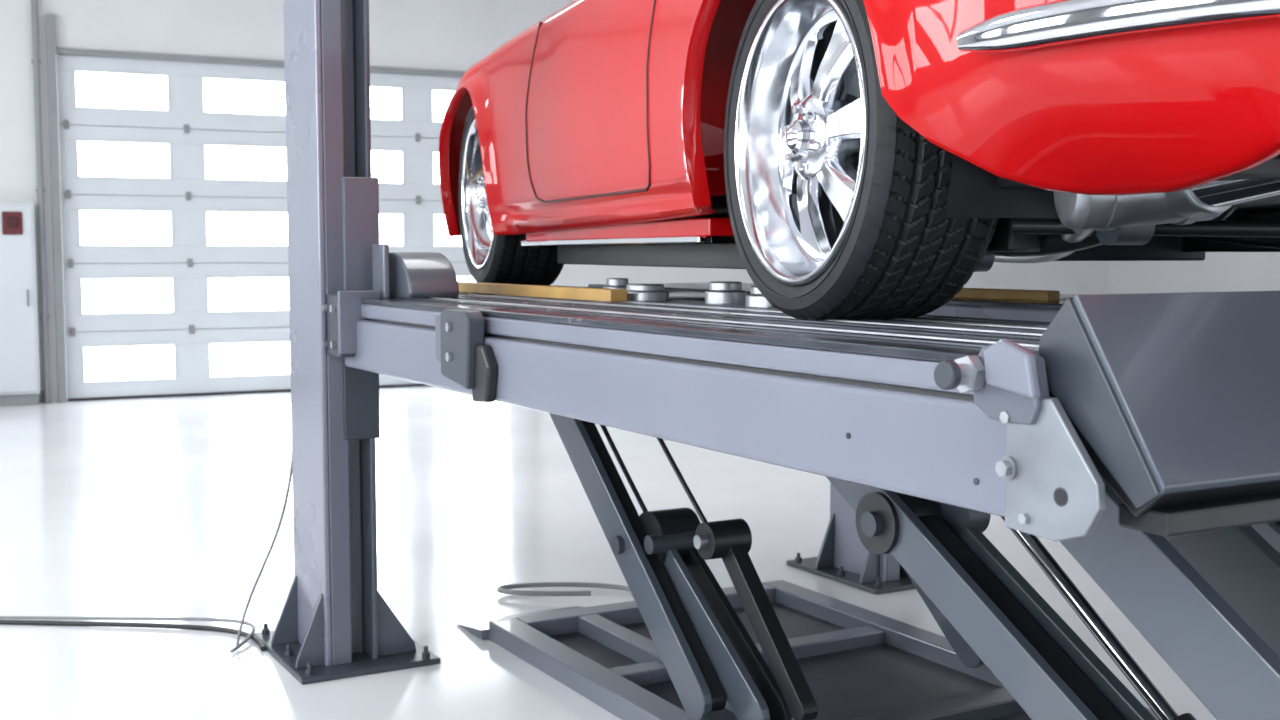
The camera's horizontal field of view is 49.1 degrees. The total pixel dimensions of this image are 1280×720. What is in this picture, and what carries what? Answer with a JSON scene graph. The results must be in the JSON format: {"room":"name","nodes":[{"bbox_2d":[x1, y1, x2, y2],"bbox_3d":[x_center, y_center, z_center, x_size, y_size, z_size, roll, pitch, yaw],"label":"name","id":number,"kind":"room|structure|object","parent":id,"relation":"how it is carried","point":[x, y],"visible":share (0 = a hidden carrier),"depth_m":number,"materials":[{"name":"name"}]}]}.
{"room":"auto repair garage","nodes":[
{"label":"auto repair garage","id":0,"kind":"room"},
{"bbox_2d":[0,0,1109,401],"bbox_3d":[-1.498,-1.553,11.422,14.000,3.500,0.250,-2,5,-26],"label":"wall","id":1,"kind":"structure","parent":0,"point":[440,35],"depth_m":10.47,"materials":[{"name":"paint"}]},
{"bbox_2d":[31,0,50,403],"bbox_3d":[-4.244,-1.435,9.893,0.060,3.500,0.060,-2,5,-26],"label":"door frame","id":2,"kind":"structure","parent":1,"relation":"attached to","point":[36,61],"depth_m":9.90,"materials":[{"name":"metal"}]},
{"bbox_2d":[39,390,43,402],"bbox_3d":[-5.987,0.327,9.220,3.880,0.090,0.022,-2,5,-26],"label":"baseboard","id":3,"kind":"structure","parent":1,"relation":"attached to","point":[41,395],"depth_m":10.04,"materials":[{"name":"grey"}]},
{"bbox_2d":[45,14,66,402],"bbox_3d":[-4.163,-1.066,9.983,0.060,2.750,0.060,-2,5,-26],"label":"track","id":4,"kind":"object","parent":1,"relation":"attached to","point":[49,18],"visible":1,"depth_m":9.96,"materials":[{"name":"grey metal"}]},
{"bbox_2d":[80,277,174,313],"bbox_3d":[-3.762,-0.478,10.291,0.654,0.262,0.012,-2,5,-26],"label":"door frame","id":5,"kind":"structure","parent":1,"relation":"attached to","point":[82,277],"depth_m":10.27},
{"bbox_2d":[82,343,176,381],"bbox_3d":[-3.762,0.017,10.329,0.654,0.262,0.012,-2,5,-26],"label":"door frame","id":6,"kind":"structure","parent":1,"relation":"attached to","point":[168,343],"depth_m":10.31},
{"bbox_2d":[206,276,288,310],"bbox_3d":[-2.967,-0.508,10.678,0.654,0.262,0.012,-2,5,-26],"label":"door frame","id":7,"kind":"structure","parent":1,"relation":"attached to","point":[217,276],"depth_m":10.61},
{"bbox_2d":[208,340,289,376],"bbox_3d":[-2.967,-0.013,10.716,0.654,0.262,0.012,-2,5,-26],"label":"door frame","id":8,"kind":"structure","parent":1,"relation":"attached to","point":[278,340],"depth_m":10.62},
{"bbox_2d":[56,48,464,76],"bbox_3d":[-2.538,-2.253,10.714,3.660,0.035,0.052,-2,5,-26],"label":"seal","id":9,"kind":"object","parent":1,"relation":"attached to","point":[58,50],"visible":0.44,"depth_m":10.38,"materials":[{"name":"grey rubber"}]},
{"bbox_2d":[56,54,475,347],"bbox_3d":[-2.560,-1.193,10.841,3.560,2.096,0.070,-2,5,-26],"label":"door","id":10,"kind":"structure","parent":1,"relation":"in","point":[64,62],"depth_m":10.47,"materials":[{"name":"white metal"}]},
{"bbox_2d":[57,70,74,105],"bbox_3d":[-4.110,-1.944,10.036,0.120,0.250,0.048,-2,5,-26],"label":"stile","id":11,"kind":"object","parent":10,"relation":"on","point":[65,79],"visible":0.86,"depth_m":10.01,"materials":[{"name":"white metal"}]},
{"bbox_2d":[59,140,76,175],"bbox_3d":[-4.110,-1.450,10.074,0.120,0.250,0.048,-2,5,-26],"label":"stile","id":12,"kind":"object","parent":10,"relation":"on","point":[67,149],"visible":1,"depth_m":10.05,"materials":[{"name":"white metal"}]},
{"bbox_2d":[61,210,78,244],"bbox_3d":[-4.110,-0.955,10.112,0.120,0.250,0.048,-2,5,-26],"label":"stile","id":13,"kind":"object","parent":10,"relation":"on","point":[70,234],"visible":0.93,"depth_m":10.09,"materials":[{"name":"white metal"}]},
{"bbox_2d":[63,279,80,313],"bbox_3d":[-4.110,-0.461,10.150,0.120,0.250,0.048,-2,5,-26],"label":"stile","id":14,"kind":"object","parent":10,"relation":"on","point":[72,299],"visible":1,"depth_m":10.13,"materials":[{"name":"white metal"}]},
{"bbox_2d":[74,69,169,109],"bbox_3d":[-3.762,-1.961,10.176,0.654,0.262,0.012,-2,5,-26],"label":"window frame","id":15,"kind":"structure","parent":10,"relation":"attached to","point":[74,69],"depth_m":10.16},
{"bbox_2d":[75,106,169,111],"bbox_3d":[-3.762,-1.825,10.187,0.654,0.012,0.012,-2,5,-26],"label":"frame","id":16,"kind":"object","parent":10,"relation":"attached to","point":[75,106],"visible":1,"depth_m":10.18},
{"bbox_2d":[76,139,171,177],"bbox_3d":[-3.762,-1.467,10.215,0.654,0.262,0.012,-2,5,-26],"label":"window frame","id":17,"kind":"structure","parent":10,"relation":"attached to","point":[76,139],"depth_m":10.20,"materials":[{"name":"white metal"}]},
{"bbox_2d":[77,176,171,179],"bbox_3d":[-3.762,-1.330,10.225,0.654,0.012,0.012,-2,5,-26],"label":"frame","id":18,"kind":"object","parent":10,"relation":"attached to","point":[77,176],"visible":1,"depth_m":10.22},
{"bbox_2d":[78,209,172,244],"bbox_3d":[-3.762,-0.972,10.253,0.654,0.262,0.012,-2,5,-26],"label":"window frame","id":19,"kind":"structure","parent":10,"relation":"attached to","point":[78,209],"depth_m":10.23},
{"bbox_2d":[79,245,173,246],"bbox_3d":[-3.762,-0.836,10.263,0.654,0.012,0.012,-2,5,-26],"label":"frame","id":20,"kind":"object","parent":10,"relation":"attached to","point":[79,245],"visible":1,"depth_m":10.26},
{"bbox_2d":[81,312,174,314],"bbox_3d":[-3.762,-0.341,10.302,0.654,0.012,0.012,-2,5,-26],"label":"frame","id":21,"kind":"object","parent":10,"relation":"attached to","point":[146,312],"visible":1,"depth_m":10.29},
{"bbox_2d":[63,262,287,263],"bbox_3d":[-2.567,-0.758,10.890,3.560,0.007,0.027,-2,5,-26],"label":"gap","id":22,"kind":"object","parent":10,"relation":"attached to","point":[271,262],"visible":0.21,"depth_m":10.22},
{"bbox_2d":[84,327,273,331],"bbox_3d":[-2.567,-0.264,10.929,3.560,0.007,0.027,-2,5,-26],"label":"gap","id":23,"kind":"object","parent":10,"relation":"attached to","point":[257,327],"visible":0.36,"depth_m":10.48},
{"bbox_2d":[167,76,201,111],"bbox_3d":[-3.375,-1.972,10.393,0.255,0.250,0.048,-2,5,-26],"label":"stile","id":24,"kind":"object","parent":10,"relation":"on","point":[185,92],"visible":1,"depth_m":10.37,"materials":[{"name":"white metal"}]},
{"bbox_2d":[169,144,203,178],"bbox_3d":[-3.375,-1.478,10.431,0.255,0.250,0.048,-2,5,-26],"label":"stile","id":25,"kind":"object","parent":10,"relation":"on","point":[187,161],"visible":1,"depth_m":10.41,"materials":[{"name":"white metal"}]},
{"bbox_2d":[170,211,205,244],"bbox_3d":[-3.375,-0.983,10.470,0.255,0.250,0.048,-2,5,-26],"label":"stile","id":26,"kind":"object","parent":10,"relation":"on","point":[188,227],"visible":1,"depth_m":10.45,"materials":[{"name":"white metal"}]},
{"bbox_2d":[172,278,206,311],"bbox_3d":[-3.375,-0.488,10.508,0.255,0.250,0.048,-2,5,-26],"label":"stile","id":27,"kind":"object","parent":10,"relation":"on","point":[190,293],"visible":1,"depth_m":10.49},
{"bbox_2d":[202,76,284,111],"bbox_3d":[-2.967,-1.991,10.563,0.654,0.262,0.012,-2,5,-26],"label":"window frame","id":28,"kind":"structure","parent":10,"relation":"attached to","point":[202,76],"depth_m":10.48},
{"bbox_2d":[202,112,285,116],"bbox_3d":[-2.966,-1.855,10.574,0.654,0.012,0.012,-2,5,-26],"label":"frame","id":29,"kind":"object","parent":10,"relation":"attached to","point":[202,112],"visible":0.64,"depth_m":10.55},
{"bbox_2d":[203,143,285,178],"bbox_3d":[-2.967,-1.497,10.601,0.654,0.262,0.012,-2,5,-26],"label":"window frame","id":30,"kind":"structure","parent":10,"relation":"attached to","point":[203,143],"depth_m":10.52,"materials":[{"name":"white metal"}]},
{"bbox_2d":[204,179,286,181],"bbox_3d":[-2.966,-1.360,10.612,0.654,0.012,0.012,-2,5,-26],"label":"frame","id":31,"kind":"object","parent":10,"relation":"attached to","point":[204,179],"visible":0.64,"depth_m":10.60,"materials":[{"name":"white metal"}]},
{"bbox_2d":[205,210,286,244],"bbox_3d":[-2.967,-1.002,10.640,0.654,0.262,0.012,-2,5,-26],"label":"window frame","id":32,"kind":"structure","parent":10,"relation":"attached to","point":[205,210],"depth_m":10.54,"materials":[{"name":"white metal"}]},
{"bbox_2d":[206,245,287,246],"bbox_3d":[-2.966,-0.866,10.650,0.654,0.012,0.012,-2,5,-26],"label":"frame","id":33,"kind":"object","parent":10,"relation":"attached to","point":[206,245],"visible":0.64,"depth_m":10.63,"materials":[{"name":"white metal"}]},
{"bbox_2d":[207,310,288,312],"bbox_3d":[-2.966,-0.371,10.688,0.654,0.012,0.012,-2,5,-26],"label":"frame","id":34,"kind":"object","parent":10,"relation":"attached to","point":[257,310],"visible":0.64,"depth_m":10.68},
{"bbox_2d":[59,124,438,138],"bbox_3d":[-2.567,-1.747,10.814,3.560,0.007,0.027,-2,5,-26],"label":"gap","id":35,"kind":"object","parent":10,"relation":"attached to","point":[59,124],"visible":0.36,"depth_m":10.44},
{"bbox_2d":[61,194,441,200],"bbox_3d":[-2.567,-1.253,10.852,3.560,0.007,0.027,-2,5,-26],"label":"gap","id":36,"kind":"object","parent":10,"relation":"attached to","point":[61,194],"visible":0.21,"depth_m":10.49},
{"bbox_2d":[56,54,450,76],"bbox_3d":[-2.567,-2.242,10.776,3.560,0.007,0.027,-2,5,-26],"label":"gap","id":37,"kind":"object","parent":10,"relation":"attached to","point":[56,54],"visible":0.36,"depth_m":10.44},
{"bbox_2d":[371,119,403,121],"bbox_3d":[-2.171,-1.884,10.961,0.654,0.012,0.012,-2,5,-26],"label":"frame","id":38,"kind":"object","parent":10,"relation":"attached to","point":[371,119],"visible":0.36,"depth_m":11.04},
{"bbox_2d":[371,149,403,182],"bbox_3d":[-2.171,-1.527,10.988,0.654,0.262,0.014,-2,5,-26],"label":"window frame","id":39,"kind":"structure","parent":10,"relation":"attached to","point":[402,151],"depth_m":11.11,"materials":[{"name":"white metal"}]},
{"bbox_2d":[379,183,403,184],"bbox_3d":[-2.171,-1.390,10.999,0.654,0.012,0.012,-2,5,-26],"label":"frame","id":40,"kind":"object","parent":10,"relation":"attached to","point":[379,183],"visible":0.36,"depth_m":11.10,"materials":[{"name":"white metal"}]},
{"bbox_2d":[379,212,404,245],"bbox_3d":[-2.171,-1.032,11.026,0.654,0.262,0.014,-2,5,-26],"label":"window frame","id":41,"kind":"structure","parent":10,"relation":"attached to","point":[403,214],"depth_m":11.16,"materials":[{"name":"white metal"}]},
{"bbox_2d":[400,88,430,120],"bbox_3d":[-1.785,-2.032,11.167,0.255,0.250,0.048,-2,5,-26],"label":"stile","id":42,"kind":"object","parent":10,"relation":"on","point":[416,102],"visible":1,"depth_m":11.14,"materials":[{"name":"white metal"}]},
{"bbox_2d":[401,152,431,183],"bbox_3d":[-1.785,-1.537,11.205,0.255,0.250,0.048,-2,5,-26],"label":"stile","id":43,"kind":"object","parent":10,"relation":"on","point":[417,165],"visible":1,"depth_m":11.18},
{"bbox_2d":[402,214,432,245],"bbox_3d":[-1.785,-1.043,11.243,0.255,0.250,0.048,-2,5,-26],"label":"stile","id":44,"kind":"object","parent":10,"relation":"on","point":[418,227],"visible":1,"depth_m":11.22,"materials":[{"name":"white metal"}]},
{"bbox_2d":[431,88,455,120],"bbox_3d":[-1.376,-2.051,11.337,0.654,0.262,0.013,-2,5,-26],"label":"window frame","id":45,"kind":"structure","parent":10,"relation":"attached to","point":[431,90],"depth_m":11.20,"materials":[{"name":"white plastic"}]},
{"bbox_2d":[370,85,402,119],"bbox_3d":[-2.171,-2.021,10.950,0.654,0.262,0.012,-2,5,-26],"label":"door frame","id":46,"kind":"structure","parent":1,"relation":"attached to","point":[370,85],"depth_m":11.06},
{"bbox_2d":[432,152,433,183],"bbox_3d":[-1.664,-1.540,11.235,0.012,0.250,0.011,-2,5,-26],"label":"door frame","id":47,"kind":"structure","parent":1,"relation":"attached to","point":[432,152],"depth_m":11.23,"materials":[{"name":"white metal"}]},
{"bbox_2d":[432,215,433,245],"bbox_3d":[-1.664,-1.045,11.273,0.012,0.250,0.011,-2,5,-26],"label":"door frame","id":48,"kind":"structure","parent":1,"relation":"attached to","point":[432,215],"depth_m":11.27,"materials":[{"name":"white metal"}]},
{"bbox_2d":[0,386,1216,719],"bbox_3d":[1.537,0.720,5.355,14.000,0.100,14.400,-2,5,-26],"label":"floor","id":49,"kind":"structure","parent":0,"point":[160,506],"depth_m":5.13,"materials":[{"name":"white concrete"}]},
{"bbox_2d":[0,203,39,406],"bbox_3d":[-4.538,-0.382,9.767,0.610,1.420,0.211,-2,5,-26],"label":"door","id":50,"kind":"structure","parent":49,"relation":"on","point":[19,341],"depth_m":9.78,"materials":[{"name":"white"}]},
{"bbox_2d":[0,458,291,652],"bbox_3d":[-2.063,0.468,4.067,2.280,0.600,0.273,1,4,11],"label":"cable","id":51,"kind":"object","parent":49,"relation":"on","point":[241,622],"visible":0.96,"depth_m":4.03,"materials":[{"name":"black rubber"}]},
{"bbox_2d":[67,374,420,399],"bbox_3d":[-2.564,0.165,10.955,3.560,0.130,0.050,-2,5,-26],"label":"panel","id":52,"kind":"object","parent":49,"relation":"on","point":[197,384],"visible":0.44,"depth_m":10.51,"materials":[{"name":"white metal"}]},
{"bbox_2d":[66,347,82,381],"bbox_3d":[-4.110,0.034,10.188,0.120,0.250,0.048,-2,5,-26],"label":"stile","id":53,"kind":"object","parent":52,"relation":"on","point":[74,365],"visible":1,"depth_m":10.16,"materials":[{"name":"white metal"}]},
{"bbox_2d":[84,345,174,380],"bbox_3d":[-3.777,0.020,10.361,0.630,0.250,0.010,-2,5,-26],"label":"glass","id":54,"kind":"object","parent":52,"relation":"on","point":[122,362],"visible":1,"depth_m":10.35,"materials":[{"name":"white glass"}]},
{"bbox_2d":[83,378,176,382],"bbox_3d":[-3.762,0.153,10.340,0.654,0.012,0.012,-2,5,-26],"label":"frame","id":55,"kind":"object","parent":52,"relation":"attached to","point":[168,378],"visible":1,"depth_m":10.33,"materials":[{"name":"white metal"}]},
{"bbox_2d":[174,344,208,377],"bbox_3d":[-3.375,0.006,10.546,0.255,0.250,0.048,-2,5,-26],"label":"stile","id":56,"kind":"object","parent":52,"relation":"on","point":[191,359],"visible":1,"depth_m":10.52,"materials":[{"name":"white metal"}]},
{"bbox_2d":[67,384,429,400],"bbox_3d":[-2.562,0.228,10.955,3.560,0.020,0.060,-2,5,-26],"label":"seal","id":57,"kind":"object","parent":52,"relation":"attached to","point":[399,385],"visible":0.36,"depth_m":10.55,"materials":[{"name":"black rubber"}]},
{"bbox_2d":[209,374,290,378],"bbox_3d":[-2.966,0.124,10.726,0.654,0.012,0.012,-2,5,-26],"label":"frame","id":58,"kind":"object","parent":52,"relation":"attached to","point":[274,374],"visible":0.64,"depth_m":10.72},
{"bbox_2d":[210,342,290,376],"bbox_3d":[-2.982,-0.009,10.748,0.630,0.250,0.010,-2,5,-26],"label":"glass","id":59,"kind":"object","parent":52,"relation":"on","point":[230,359],"visible":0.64,"depth_m":10.74,"materials":[{"name":"white glass"}]},
{"bbox_2d":[253,630,439,684],"bbox_3d":[-0.805,0.782,3.804,0.370,0.016,0.490,-2,5,-29],"label":"base plate","id":60,"kind":"object","parent":49,"relation":"on","point":[362,664],"visible":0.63,"depth_m":3.64,"materials":[{"name":"paint"}]},
{"bbox_2d":[262,628,269,634],"bbox_3d":[-1.046,0.758,3.913,0.023,0.014,0.023,-2,5,-29],"label":"bolt","id":61,"kind":"object","parent":60,"relation":"on","point":[264,631],"visible":1,"depth_m":3.90,"materials":[{"name":"paint"}]},
{"bbox_2d":[271,575,297,645],"bbox_3d":[-0.966,0.681,3.810,0.080,0.184,0.012,-2,5,-29],"label":"gusset","id":62,"kind":"object","parent":60,"relation":"on","point":[286,630],"visible":1,"depth_m":3.81,"materials":[{"name":"metal"}]},
{"bbox_2d":[285,649,292,655],"bbox_3d":[-0.928,0.774,3.705,0.023,0.014,0.023,-2,5,-29],"label":"bolt","id":63,"kind":"object","parent":60,"relation":"on","point":[287,653],"visible":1,"depth_m":3.70,"materials":[{"name":"paint"}]},
{"bbox_2d":[287,644,291,650],"bbox_3d":[-0.928,0.760,3.704,0.012,0.015,0.012,-2,5,-29],"label":"stud","id":64,"kind":"object","parent":63,"relation":"on","point":[289,646],"visible":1,"depth_m":3.70,"materials":[{"name":"paint"}]},
{"bbox_2d":[283,0,331,665],"bbox_3d":[-0.871,-0.583,3.627,0.016,2.735,0.290,-2,5,-29],"label":"flange","id":65,"kind":"object","parent":60,"relation":"on","point":[302,18],"visible":0.92,"depth_m":3.63,"materials":[{"name":"paint"}]},
{"bbox_2d":[295,594,324,668],"bbox_3d":[-0.848,0.697,3.602,0.080,0.184,0.012,-2,5,-29],"label":"gusset","id":66,"kind":"object","parent":60,"relation":"on","point":[312,648],"visible":0.96,"depth_m":3.60,"materials":[{"name":"metal"}]},
{"bbox_2d":[306,667,313,674],"bbox_3d":[-0.835,0.787,3.540,0.023,0.014,0.023,-2,5,-29],"label":"bolt","id":67,"kind":"object","parent":60,"relation":"on","point":[308,671],"visible":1,"depth_m":3.53,"materials":[{"name":"paint"}]},
{"bbox_2d":[307,662,311,668],"bbox_3d":[-0.835,0.773,3.539,0.012,0.015,0.012,-2,5,-29],"label":"stud","id":68,"kind":"object","parent":67,"relation":"on","point":[309,664],"visible":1,"depth_m":3.53,"materials":[{"name":"paint"}]},
{"bbox_2d":[320,0,351,665],"bbox_3d":[-0.773,-0.575,3.523,0.054,2.735,0.012,-2,5,-29],"label":"lip","id":69,"kind":"object","parent":60,"relation":"on","point":[331,10],"visible":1,"depth_m":3.56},
{"bbox_2d":[341,0,362,653],"bbox_3d":[-0.792,-0.582,3.614,0.110,2.735,0.030,-2,5,-29],"label":"web","id":70,"kind":"object","parent":60,"relation":"on","point":[347,5],"visible":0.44,"depth_m":3.68,"materials":[{"name":"grey paint"}]},
{"bbox_2d":[353,0,377,658],"bbox_3d":[-0.762,-0.588,3.688,0.015,2.735,0.290,-2,5,-29],"label":"flange","id":71,"kind":"object","parent":60,"relation":"on","point":[360,7],"visible":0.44,"depth_m":3.63,"materials":[{"name":"metal"}]},
{"bbox_2d":[377,590,415,656],"bbox_3d":[-0.652,0.689,3.712,0.120,0.184,0.012,-2,5,-29],"label":"gusset","id":72,"kind":"object","parent":60,"relation":"on","point":[393,638],"visible":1,"depth_m":3.70,"materials":[{"name":"metal"}]},
{"bbox_2d":[422,650,429,657],"bbox_3d":[-0.565,0.775,3.692,0.023,0.014,0.023,-2,5,-29],"label":"bolt","id":73,"kind":"object","parent":60,"relation":"on","point":[424,654],"visible":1,"depth_m":3.68,"materials":[{"name":"paint"}]},
{"bbox_2d":[497,582,630,595],"bbox_3d":[-0.231,0.725,4.419,0.439,0.031,0.175,0,4,0],"label":"air hose","id":74,"kind":"object","parent":49,"relation":"on","point":[505,589],"visible":0.96,"depth_m":4.45,"materials":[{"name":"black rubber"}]},
{"bbox_2d":[322,244,1279,719],"bbox_3d":[0.518,0.293,3.098,1.880,1.100,4.150,-2,5,-29],"label":"lift","id":75,"kind":"object","parent":49,"relation":"on","point":[1138,434],"visible":0.97,"depth_m":2.16,"materials":[{"name":"metal"}]},
{"bbox_2d":[341,176,379,290],"bbox_3d":[-0.729,-0.293,3.601,0.095,0.350,0.092,-2,5,-29],"label":"carriage","id":76,"kind":"object","parent":75,"relation":"attached to","point":[360,195],"visible":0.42,"depth_m":3.56,"materials":[{"name":"grey paint"}]},
{"bbox_2d":[342,357,379,439],"bbox_3d":[-0.735,0.091,3.630,0.095,0.220,0.088,-2,5,-29],"label":"carriage","id":77,"kind":"object","parent":75,"relation":"attached to","point":[361,408],"visible":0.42,"depth_m":3.59,"materials":[{"name":"paint"}]},
{"bbox_2d":[439,0,1279,319],"bbox_3d":[0.677,-0.728,3.419,1.707,1.159,4.376,-2,5,-20],"label":"car","id":78,"kind":"object","parent":75,"relation":"on","point":[858,159],"visible":0.97,"depth_m":2.25,"materials":[{"name":"paint"}]},
{"bbox_2d":[999,456,1017,479],"bbox_3d":[0.395,0.115,1.496,0.010,0.026,0.026,-2,5,-29],"label":"bolt","id":79,"kind":"object","parent":75,"relation":"in","point":[1008,465],"depth_m":1.49,"materials":[{"name":"metal"}]},
{"bbox_2d":[787,557,915,594],"bbox_3d":[0.787,0.711,4.723,0.370,0.016,0.490,-2,5,-29],"label":"base plate","id":80,"kind":"object","parent":49,"relation":"on","point":[852,579],"visible":0.44,"depth_m":4.58,"materials":[{"name":"paint"}]},
{"bbox_2d":[795,557,801,561],"bbox_3d":[0.547,0.688,4.832,0.023,0.014,0.023,-2,5,-29],"label":"bolt","id":81,"kind":"object","parent":80,"relation":"on","point":[797,559],"visible":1,"depth_m":4.82,"materials":[{"name":"paint"}]},
{"bbox_2d":[815,513,834,568],"bbox_3d":[0.627,0.610,4.729,0.080,0.184,0.012,-2,5,-29],"label":"gusset","id":82,"kind":"object","parent":80,"relation":"on","point":[825,559],"visible":1,"depth_m":4.73,"materials":[{"name":"metal"}]},
{"bbox_2d":[838,570,844,575],"bbox_3d":[0.665,0.704,4.624,0.023,0.014,0.023,-2,5,-29],"label":"bolt","id":83,"kind":"object","parent":80,"relation":"on","point":[840,573],"visible":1,"depth_m":4.62,"materials":[{"name":"paint"}]},
{"bbox_2d":[830,482,886,581],"bbox_3d":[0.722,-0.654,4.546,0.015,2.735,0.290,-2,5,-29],"label":"post","id":84,"kind":"object","parent":80,"relation":"on","point":[850,553],"visible":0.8,"depth_m":4.68,"materials":[{"name":"metal"}]},
{"bbox_2d":[860,552,879,583],"bbox_3d":[0.745,0.626,4.521,0.080,0.184,0.012,-2,5,-29],"label":"gusset","id":85,"kind":"object","parent":80,"relation":"on","point":[871,570],"visible":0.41,"depth_m":4.52,"materials":[{"name":"metal"}]},
{"bbox_2d":[874,582,881,587],"bbox_3d":[0.758,0.716,4.459,0.023,0.014,0.023,-2,5,-29],"label":"bolt","id":86,"kind":"object","parent":80,"relation":"on","point":[876,585],"visible":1,"depth_m":4.45,"materials":[{"name":"paint"}]},
{"bbox_2d":[886,553,899,581],"bbox_3d":[0.820,-0.646,4.442,0.054,2.735,0.012,-2,5,-29],"label":"lip","id":87,"kind":"object","parent":80,"relation":"on","point":[893,566],"visible":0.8,"depth_m":4.54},
{"bbox_2d":[900,565,907,575],"bbox_3d":[0.830,-0.659,4.607,0.016,2.735,0.290,-2,5,-29],"label":"flange","id":88,"kind":"object","parent":80,"relation":"on","point":[902,571],"visible":0.02,"depth_m":4.63,"materials":[{"name":"metal"}]},
{"bbox_2d":[1110,252,1279,293],"bbox_3d":[7.952,-1.308,8.252,0.200,3.500,14.250,-2,5,-26],"label":"wall","id":89,"kind":"structure","parent":0,"point":[1219,271],"depth_m":13.35,"materials":[{"name":"paint"}]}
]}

